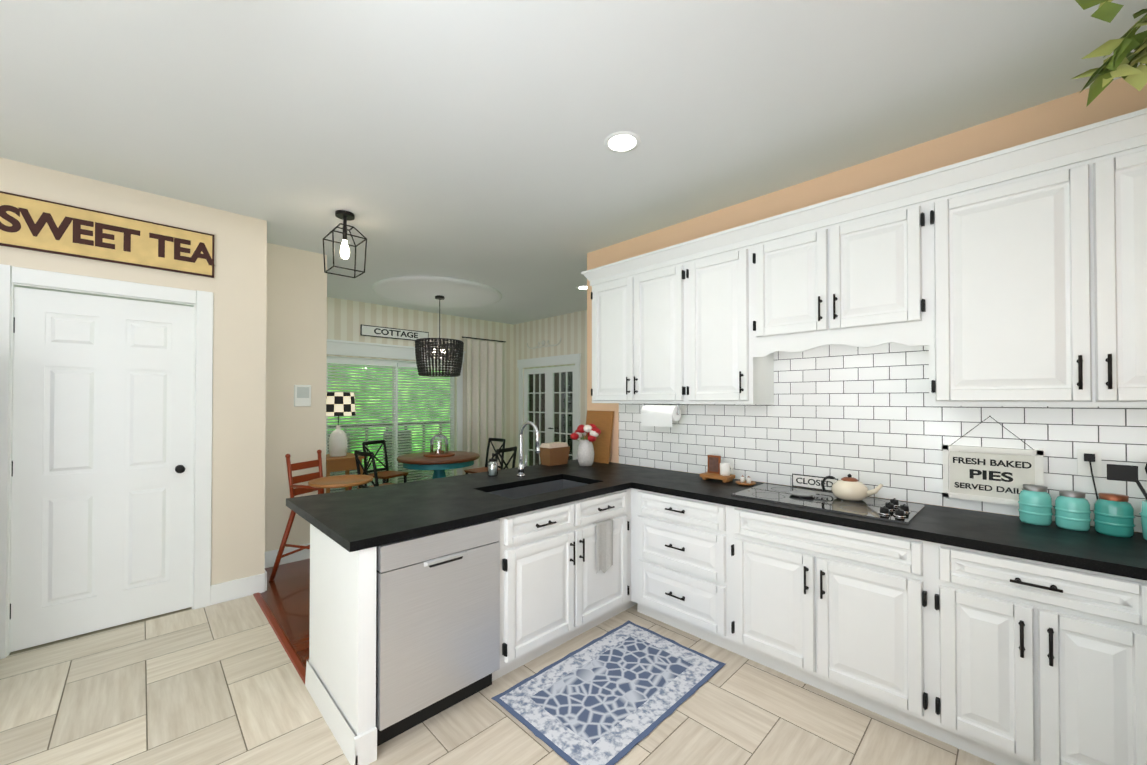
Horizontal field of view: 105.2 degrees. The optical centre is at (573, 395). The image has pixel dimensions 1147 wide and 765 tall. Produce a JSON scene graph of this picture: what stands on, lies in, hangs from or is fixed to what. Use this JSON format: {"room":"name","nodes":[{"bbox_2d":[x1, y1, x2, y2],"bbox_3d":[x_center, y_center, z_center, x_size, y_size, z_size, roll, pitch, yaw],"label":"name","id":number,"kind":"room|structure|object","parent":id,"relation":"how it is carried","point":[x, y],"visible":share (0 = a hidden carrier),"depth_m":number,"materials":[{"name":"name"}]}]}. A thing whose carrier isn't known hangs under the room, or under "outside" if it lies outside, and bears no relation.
{"room":"dining room and kitchen","nodes":[
{"label":"dining room and kitchen","id":0,"kind":"room"},
{"bbox_2d":[0,157,266,584],"bbox_3d":[-3.565,0.066,2.342,3.170,2.880,0.120,1,-1,-45],"label":"wall","id":1,"kind":"structure","parent":0,"point":[236,285],"depth_m":3.24,"materials":[{"name":"beige paint"}]},
{"bbox_2d":[9,287,193,651],"bbox_3d":[-2.986,0.431,2.829,0.810,2.134,0.109,1,-1,-45],"label":"door leaf","id":2,"kind":"structure","parent":1,"relation":"in","point":[102,472],"depth_m":2.81,"materials":[{"name":"paint"}]},
{"bbox_2d":[0,264,213,658],"bbox_3d":[-3.016,0.381,2.866,1.010,2.260,0.140,1,-1,-45],"label":"door frame","id":3,"kind":"structure","parent":1,"relation":"attached to","point":[200,302],"depth_m":2.92,"materials":[{"name":"paint"}]},
{"bbox_2d":[0,191,214,277],"bbox_3d":[-2.956,-1.014,2.851,0.976,0.310,0.022,1,-1,-45],"label":"sign","id":4,"kind":"object","parent":1,"relation":"attached to","point":[33,224],"visible":1,"depth_m":2.79,"materials":[{"name":"yellow wood"}]},
{"bbox_2d":[210,571,266,605],"bbox_3d":[-2.500,1.445,3.283,0.346,0.140,0.016,1,-1,-45],"label":"baseboard","id":5,"kind":"structure","parent":1,"relation":"attached to","point":[235,589],"depth_m":3.27,"materials":[{"name":"paint"}]},
{"bbox_2d":[253,558,309,683],"bbox_3d":[-1.249,1.556,5.277,4.430,0.058,4.110,1,-1,-45],"label":"floor","id":6,"kind":"structure","parent":0,"point":[283,601],"depth_m":3.13,"materials":[{"name":"brown wood"}]},
{"bbox_2d":[269,449,372,580],"bbox_3d":[-2.079,1.007,3.759,0.712,1.035,0.553,0,-1,15],"label":"chair","id":7,"kind":"object","parent":6,"relation":"on","point":[318,481],"visible":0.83,"depth_m":3.69,"materials":[{"name":"brown wood"}]},
{"bbox_2d":[326,392,363,492],"bbox_3d":[-2.861,0.750,5.332,0.420,1.571,0.540,1,-1,-45],"label":"side table","id":8,"kind":"object","parent":6,"relation":"on","point":[339,457],"visible":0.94,"depth_m":5.22,"materials":[{"name":"brown wood"}]},
{"bbox_2d":[326,392,355,415],"bbox_3d":[-2.861,0.105,5.339,0.390,0.280,0.390,1,-1,-45],"label":"shade","id":9,"kind":"object","parent":8,"relation":"attached to","point":[337,403],"depth_m":5.19,"materials":[{"name":"multicoloured fabric"}]},
{"bbox_2d":[354,450,394,488],"bbox_3d":[-2.215,1.080,5.046,0.420,0.908,0.479,0,-1,35],"label":"dining chair","id":10,"kind":"object","parent":6,"relation":"on","point":[367,454],"visible":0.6,"depth_m":4.87,"materials":[{"name":"brown wood"}]},
{"bbox_2d":[362,440,408,485],"bbox_3d":[-2.599,1.090,6.033,0.479,0.908,0.420,0,-1,25],"label":"dining chair","id":11,"kind":"object","parent":6,"relation":"on","point":[386,475],"visible":0.67,"depth_m":6.07,"materials":[{"name":"brown wood"}]},
{"bbox_2d":[397,431,479,478],"bbox_3d":[-1.741,1.013,5.689,1.030,1.096,1.030,1,-1,-45],"label":"dining table","id":12,"kind":"object","parent":6,"relation":"on","point":[438,462],"visible":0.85,"depth_m":5.49,"materials":[{"name":"brown wood"}]},
{"bbox_2d":[464,438,505,473],"bbox_3d":[-1.271,1.093,6.365,0.420,0.908,0.479,0,-1,40],"label":"dining chair","id":13,"kind":"object","parent":6,"relation":"on","point":[478,470],"visible":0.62,"depth_m":6.45,"materials":[{"name":"brown wood"}]},
{"bbox_2d":[494,446,516,468],"bbox_3d":[-0.975,1.083,5.364,0.479,0.908,0.420,0,-1,30],"label":"dining chair","id":14,"kind":"object","parent":6,"relation":"on","point":[499,451],"visible":0.25,"depth_m":5.25,"materials":[{"name":"black wood"}]},
{"bbox_2d":[265,243,326,551],"bbox_3d":[-2.629,0.083,4.065,0.580,2.880,0.120,1,-1,-45],"label":"wall","id":15,"kind":"structure","parent":0,"point":[296,326],"depth_m":4.03,"materials":[{"name":"beige paint"}]},
{"bbox_2d":[265,543,309,567],"bbox_3d":[-2.582,1.452,4.002,0.580,0.140,0.016,1,-1,-45],"label":"baseboard","id":16,"kind":"structure","parent":15,"relation":"attached to","point":[270,556],"depth_m":3.98,"materials":[{"name":"paint"}]},
{"bbox_2d":[294,385,310,406],"bbox_3d":[-2.515,0.003,4.078,0.140,0.200,0.021,1,-1,-45],"label":"thermostat","id":17,"kind":"object","parent":15,"relation":"attached to","point":[302,395],"visible":1,"depth_m":4.07,"materials":[{"name":"white plastic"}]},
{"bbox_2d":[327,297,513,475],"bbox_3d":[-2.414,0.112,6.944,3.770,2.880,0.120,1,-1,-45],"label":"wall","id":18,"kind":"structure","parent":0,"point":[346,319],"depth_m":7.05,"materials":[{"name":"paint"}]},
{"bbox_2d":[326,356,454,492],"bbox_3d":[-2.702,0.500,6.656,1.999,2.060,0.118,1,-1,-45],"label":"window blinds","id":19,"kind":"structure","parent":18,"relation":"in","point":[396,388],"depth_m":6.64,"materials":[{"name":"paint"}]},
{"bbox_2d":[360,325,428,341],"bbox_3d":[-2.666,-0.929,6.606,1.020,0.155,0.022,1,-1,-45],"label":"sign","id":20,"kind":"object","parent":18,"relation":"attached to","point":[384,332],"visible":1,"depth_m":6.55,"materials":[{"name":"white wood"}]},
{"bbox_2d":[327,339,465,474],"bbox_3d":[-2.641,0.399,6.595,2.280,2.300,0.055,1,-1,-45],"label":"door frame","id":21,"kind":"structure","parent":18,"relation":"attached to","point":[350,348],"depth_m":6.50,"materials":[{"name":"paint"}]},
{"bbox_2d":[462,336,505,473],"bbox_3d":[-1.555,0.274,7.624,0.890,2.510,0.114,1,-1,-45],"label":"curtain","id":22,"kind":"object","parent":18,"relation":"attached to","point":[484,391],"visible":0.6,"depth_m":7.60,"materials":[{"name":"beige fabric"}]},
{"bbox_2d":[0,595,995,764],"bbox_3d":[-0.899,1.492,1.283,5.499,0.001,5.109,1,-1,-45],"label":"floor","id":23,"kind":"structure","parent":0,"point":[272,703],"depth_m":2.06,"materials":[{"name":"beige tile"}]},
{"bbox_2d":[330,516,505,760],"bbox_3d":[-0.804,1.067,2.243,0.600,0.875,0.622,1,-1,-45],"label":"base cabinet","id":24,"kind":"object","parent":23,"relation":"on","point":[418,623],"depth_m":1.95,"materials":[{"name":"paint"}]},
{"bbox_2d":[376,519,499,745],"bbox_3d":[-0.800,1.067,2.238,0.600,0.875,0.636,1,-1,-45],"label":"dishwasher","id":25,"kind":"object","parent":24,"relation":"in","point":[438,591],"depth_m":1.99,"materials":[{"name":"metal"}]},
{"bbox_2d":[286,468,621,551],"bbox_3d":[-0.657,0.609,2.706,1.691,0.040,1.075,1,-1,-45],"label":"countertop","id":26,"kind":"structure","parent":24,"relation":"on","point":[357,520],"depth_m":2.37,"materials":[{"name":"black stone"}]},
{"bbox_2d":[488,453,497,475],"bbox_3d":[-0.596,0.511,3.251,0.076,0.165,0.083,1,-1,-45],"label":"soap dispenser","id":27,"kind":"object","parent":26,"relation":"on","point":[493,470],"visible":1,"depth_m":3.23,"materials":[{"name":"silver glass"}]},
{"bbox_2d":[514,421,541,475],"bbox_3d":[-0.310,0.391,3.187,0.095,0.406,0.242,1,-1,-45],"label":"faucet","id":28,"kind":"object","parent":26,"relation":"on","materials":[{"name":"silver metal"}]},
{"bbox_2d":[486,476,605,543],"bbox_3d":[-0.212,0.727,2.902,0.788,0.216,0.428,1,-1,-45],"label":"sink","id":29,"kind":"object","parent":26,"relation":"in","point":[545,521],"depth_m":2.60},
{"bbox_2d":[491,620,725,764],"bbox_3d":[0.222,1.497,2.304,1.091,0.008,0.688,1,-1,-45],"label":"kitchen rug","id":30,"kind":"object","parent":23,"relation":"on","point":[614,696],"visible":1,"depth_m":2.20,"materials":[{"name":"blue fabric"}]},
{"bbox_2d":[626,488,729,650],"bbox_3d":[0.856,1.072,2.970,0.628,0.880,0.717,1,-1,-45],"label":"base cabinet","id":31,"kind":"object","parent":23,"relation":"on","point":[678,547],"depth_m":2.73,"materials":[{"name":"paint"}]},
{"bbox_2d":[730,504,925,733],"bbox_3d":[1.422,1.066,2.396,0.628,0.880,0.895,1,-1,-45],"label":"base cabinet","id":32,"kind":"object","parent":23,"relation":"on","point":[829,606],"depth_m":2.13,"materials":[{"name":"paint"}]},
{"bbox_2d":[922,540,1146,764],"bbox_3d":[1.931,1.060,1.836,0.690,0.880,0.617,1,-1,-45],"label":"base cabinet","id":33,"kind":"object","parent":23,"relation":"on","point":[1026,659],"depth_m":1.66,"materials":[{"name":"paint"}]},
{"bbox_2d":[542,460,1146,575],"bbox_3d":[1.208,0.608,2.543,0.737,0.040,3.926,1,-1,-45],"label":"countertop","id":34,"kind":"structure","parent":33,"relation":"on","point":[1000,532],"depth_m":1.96,"materials":[{"name":"black stone"}]},
{"bbox_2d":[539,442,569,465],"bbox_3d":[-0.167,0.507,3.827,0.240,0.185,0.150,1,-1,-45],"label":"bread basket","id":35,"kind":"object","parent":34,"relation":"on","point":[553,453],"visible":0.93,"depth_m":3.77,"materials":[{"name":"wicker"}]},
{"bbox_2d":[570,424,600,465],"bbox_3d":[0.115,0.419,3.745,0.254,0.358,0.293,1,-1,-45],"label":"vase","id":36,"kind":"object","parent":34,"relation":"on","point":[585,450],"visible":1,"depth_m":3.69,"materials":[{"name":"ceramic"}]},
{"bbox_2d":[584,411,613,463],"bbox_3d":[0.219,0.371,3.994,0.093,0.460,0.315,1,-1,-45],"label":"cutting board","id":37,"kind":"object","parent":34,"relation":"on","point":[602,421],"visible":0.71,"depth_m":3.94,"materials":[{"name":"brown wood"}]},
{"bbox_2d":[700,455,734,482],"bbox_3d":[1.009,0.508,3.061,0.130,0.166,0.212,1,-1,-45],"label":"board","id":38,"kind":"object","parent":34,"relation":"on","point":[718,469],"visible":1,"depth_m":3.06,"materials":[{"name":"brown wood"}]},
{"bbox_2d":[708,455,732,475],"bbox_3d":[1.015,0.488,3.056,0.067,0.125,0.196,1,-1,-45],"label":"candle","id":39,"kind":"object","parent":38,"relation":"on","point":[715,467],"depth_m":3.08,"materials":[{"name":"white wax"}]},
{"bbox_2d":[735,475,755,485],"bbox_3d":[1.142,0.561,2.911,0.128,0.058,0.128,1,-1,-45],"label":"salt","id":40,"kind":"object","parent":34,"relation":"on","point":[747,482],"visible":1,"depth_m":2.89,"materials":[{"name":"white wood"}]},
{"bbox_2d":[789,491,827,497],"bbox_3d":[1.341,0.570,2.510,0.136,0.014,0.198,1,-1,-45],"label":"spoon rest","id":41,"kind":"object","parent":34,"relation":"on","point":[802,494],"visible":1,"depth_m":2.53,"materials":[{"name":"ceramic"}]},
{"bbox_2d":[792,474,837,490],"bbox_3d":[1.491,0.540,2.715,0.008,0.080,0.260,1,-1,-45],"label":"sign","id":42,"kind":"object","parent":34,"relation":"on","point":[807,481],"visible":0.98,"depth_m":2.72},
{"bbox_2d":[730,481,925,523],"bbox_3d":[1.390,0.565,2.446,0.479,0.044,0.840,1,-1,-45],"label":"cooktop","id":43,"kind":"object","parent":34,"relation":"in","point":[905,512],"depth_m":2.36,"materials":[{"name":"black glass"}]},
{"bbox_2d":[821,474,882,500],"bbox_3d":[1.547,0.507,2.444,0.176,0.139,0.298,1,-1,-45],"label":"teapot","id":44,"kind":"object","parent":43,"relation":"on","point":[849,488],"visible":1,"depth_m":2.39,"materials":[{"name":"beige ceramic"}]},
{"bbox_2d":[1018,484,1052,525],"bbox_3d":[2.104,0.495,2.000,0.112,0.171,0.112,1,-1,-45],"label":"canister","id":45,"kind":"object","parent":34,"relation":"on","point":[1035,504],"visible":1,"depth_m":1.97,"materials":[{"name":"teal ceramic"}]},
{"bbox_2d":[1054,490,1090,530],"bbox_3d":[2.179,0.499,1.917,0.110,0.161,0.110,1,-1,-45],"label":"canister","id":46,"kind":"object","parent":34,"relation":"on","point":[1072,510],"visible":1,"depth_m":1.89,"materials":[{"name":"teal ceramic"}]},
{"bbox_2d":[1093,493,1135,537],"bbox_3d":[2.256,0.496,1.832,0.114,0.166,0.114,1,-1,-45],"label":"canister","id":47,"kind":"object","parent":34,"relation":"on","point":[1114,515],"visible":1,"depth_m":1.80,"materials":[{"name":"teal glass"}]},
{"bbox_2d":[1107,464,1146,540],"bbox_3d":[2.321,0.419,1.730,0.205,0.319,0.281,1,-1,-45],"label":"utensil crock","id":48,"kind":"object","parent":34,"relation":"on","point":[1128,473],"visible":1,"depth_m":1.77,"materials":[{"name":"teal ceramic"}]},
{"bbox_2d":[1130,580,1146,764],"bbox_3d":[1.955,1.052,1.032,0.575,0.880,0.731,1,-1,-45],"label":"base cabinet","id":49,"kind":"object","parent":23,"relation":"on","point":[1138,588],"depth_m":1.47,"materials":[{"name":"paint"}]},
{"bbox_2d":[513,310,586,467],"bbox_3d":[0.269,0.111,6.822,0.120,2.880,3.820,1,-1,-45],"label":"wall","id":50,"kind":"structure","parent":0,"point":[570,330],"depth_m":7.41,"materials":[{"name":"paint"}]},
{"bbox_2d":[527,338,560,348],"bbox_3d":[-0.520,-0.886,7.529,0.023,0.131,0.898,1,-1,-45],"label":"sign","id":51,"kind":"object","parent":50,"relation":"attached to","point":[543,343],"visible":1,"depth_m":7.52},
{"bbox_2d":[517,353,580,463],"bbox_3d":[-0.452,0.452,7.442,0.032,2.210,1.600,1,-1,-45],"label":"door frame","id":52,"kind":"structure","parent":50,"relation":"attached to","point":[575,359],"depth_m":7.29,"materials":[{"name":"paint"}]},
{"bbox_2d":[524,365,574,465],"bbox_3d":[-0.426,0.533,7.467,0.099,2.030,1.352,1,-1,-45],"label":"doors","id":53,"kind":"structure","parent":50,"relation":"in","point":[549,402],"depth_m":7.48,"materials":[{"name":"paint"}]},
{"bbox_2d":[0,0,1146,324],"bbox_3d":[-1.090,-1.419,2.859,7.640,0.100,7.820,1,-1,-45],"label":"ceiling","id":54,"kind":"structure","parent":0,"point":[454,138],"depth_m":2.08,"materials":[{"name":"paint"}]},
{"bbox_2d":[323,210,366,277],"bbox_3d":[-1.716,-1.141,3.292,0.240,0.445,0.239,1,-1,-45],"label":"pendant lantern","id":55,"kind":"object","parent":54,"relation":"hanging from","point":[344,216],"visible":1,"depth_m":3.28,"materials":[{"name":"brown metal"}]},
{"bbox_2d":[372,276,501,307],"bbox_3d":[-1.741,-1.314,5.713,1.600,0.050,1.600,1,-1,-45],"label":"ceiling medallion","id":56,"kind":"object","parent":54,"relation":"attached to","point":[426,290],"visible":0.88,"depth_m":5.46,"materials":[{"name":"paint"}]},
{"bbox_2d":[415,295,463,376],"bbox_3d":[-1.741,-0.771,5.707,0.610,1.035,0.614,1,-1,-45],"label":"beaded chandelier","id":57,"kind":"object","parent":56,"relation":"hanging from","point":[427,350],"visible":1,"depth_m":5.52,"materials":[{"name":"black wood"}]},
{"bbox_2d":[577,285,586,289],"bbox_3d":[0.138,-1.339,5.459,0.200,0.006,0.200,1,-1,-45],"label":"recessed light","id":58,"kind":"object","parent":54,"relation":"in","point":[583,287],"visible":0.58,"depth_m":5.45,"materials":[{"name":"paint"}]},
{"bbox_2d":[604,131,640,152],"bbox_3d":[0.265,-1.371,2.382,0.200,0.006,0.200,1,-1,-45],"label":"recessed light","id":59,"kind":"object","parent":54,"relation":"in","point":[622,142],"visible":1,"depth_m":2.38,"materials":[{"name":"paint"}]},
{"bbox_2d":[1072,0,1146,106],"bbox_3d":[1.835,-1.132,1.074,0.886,0.509,0.839,1,-1,-45],"label":"hanging plant","id":60,"kind":"object","parent":54,"relation":"hanging from","point":[1123,60],"visible":1,"depth_m":1.32,"materials":[{"name":"green plant"}]},
{"bbox_2d":[593,519,612,573],"bbox_3d":[0.191,0.965,2.789,0.160,0.324,0.039,1,-1,-45],"label":"dish towel","id":61,"kind":"object","parent":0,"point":[602,528],"depth_m":2.77,"materials":[{"name":"fabric"}]},
{"bbox_2d":[587,78,1146,532],"bbox_3d":[1.576,0.070,2.789,0.120,2.880,4.000,1,-1,-45],"label":"wall","id":62,"kind":"structure","parent":0,"point":[1119,96],"depth_m":2.49,"materials":[{"name":"paint"}]},
{"bbox_2d":[589,252,685,403],"bbox_3d":[0.579,-0.451,3.468,0.350,1.025,0.900,1,-1,-45],"label":"upper cabinet","id":63,"kind":"object","parent":62,"relation":"attached to","point":[639,312],"depth_m":3.30,"materials":[{"name":"paint"}]},
{"bbox_2d":[641,403,680,426],"bbox_3d":[0.671,0.149,3.378,0.118,0.174,0.320,1,-1,-45],"label":"paper towel","id":64,"kind":"object","parent":63,"relation":"hanging from","point":[651,415],"depth_m":3.32,"materials":[{"name":"white paper"}]},
{"bbox_2d":[686,236,773,403],"bbox_3d":[1.056,-0.456,2.984,0.350,1.025,0.460,1,-1,-45],"label":"upper cabinet","id":65,"kind":"object","parent":62,"relation":"attached to","point":[724,366],"depth_m":2.84,"materials":[{"name":"paint"}]},
{"bbox_2d":[754,188,929,351],"bbox_3d":[1.516,-0.643,2.519,0.350,0.660,0.850,1,-1,-45],"label":"upper cabinet","id":66,"kind":"object","parent":62,"relation":"attached to","point":[860,274],"depth_m":2.34,"materials":[{"name":"paint"}]},
{"bbox_2d":[619,342,1146,531],"bbox_3d":[1.625,0.133,2.651,0.002,0.909,3.486,1,-1,-45],"label":"backsplash","id":67,"kind":"structure","parent":62,"relation":"attached to","point":[870,418],"depth_m":2.53,"materials":[{"name":"tile"}]},
{"bbox_2d":[943,416,1043,505],"bbox_3d":[2.067,0.315,2.176,0.030,0.428,0.360,1,-1,-45],"label":"sign","id":68,"kind":"object","parent":67,"relation":"attached to","point":[992,475],"visible":1,"depth_m":2.17,"materials":[{"name":"white wood"}]},
{"bbox_2d":[1077,449,1101,498],"bbox_3d":[2.288,0.410,1.943,0.043,0.333,0.070,1,-1,-45],"label":"outlet","id":69,"kind":"object","parent":67,"relation":"attached to","point":[1089,462],"visible":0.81,"depth_m":1.95,"materials":[{"name":"white plastic"}]},
{"bbox_2d":[922,128,1146,406],"bbox_3d":[2.163,-0.467,1.860,0.350,1.025,0.995,1,-1,-45],"label":"upper cabinet","id":70,"kind":"object","parent":62,"relation":"attached to","point":[1014,276],"depth_m":1.82,"materials":[{"name":"paint"}]},
{"label":"outside","id":71,"kind":"structure","parent":0,"visible":0},
{"bbox_2d":[328,422,449,490],"bbox_3d":[-3.637,1.133,7.982,8.000,1.100,3.070,1,-1,-45],"label":"deck","id":72,"kind":"object","parent":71,"point":[391,452],"depth_m":8.11,"materials":[{"name":"wood"}]},
{"bbox_2d":[328,363,449,468],"bbox_3d":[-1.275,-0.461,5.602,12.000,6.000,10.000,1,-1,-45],"label":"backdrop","id":73,"kind":"structure","parent":71,"point":[391,407],"depth_m":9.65,"materials":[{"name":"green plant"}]}
]}

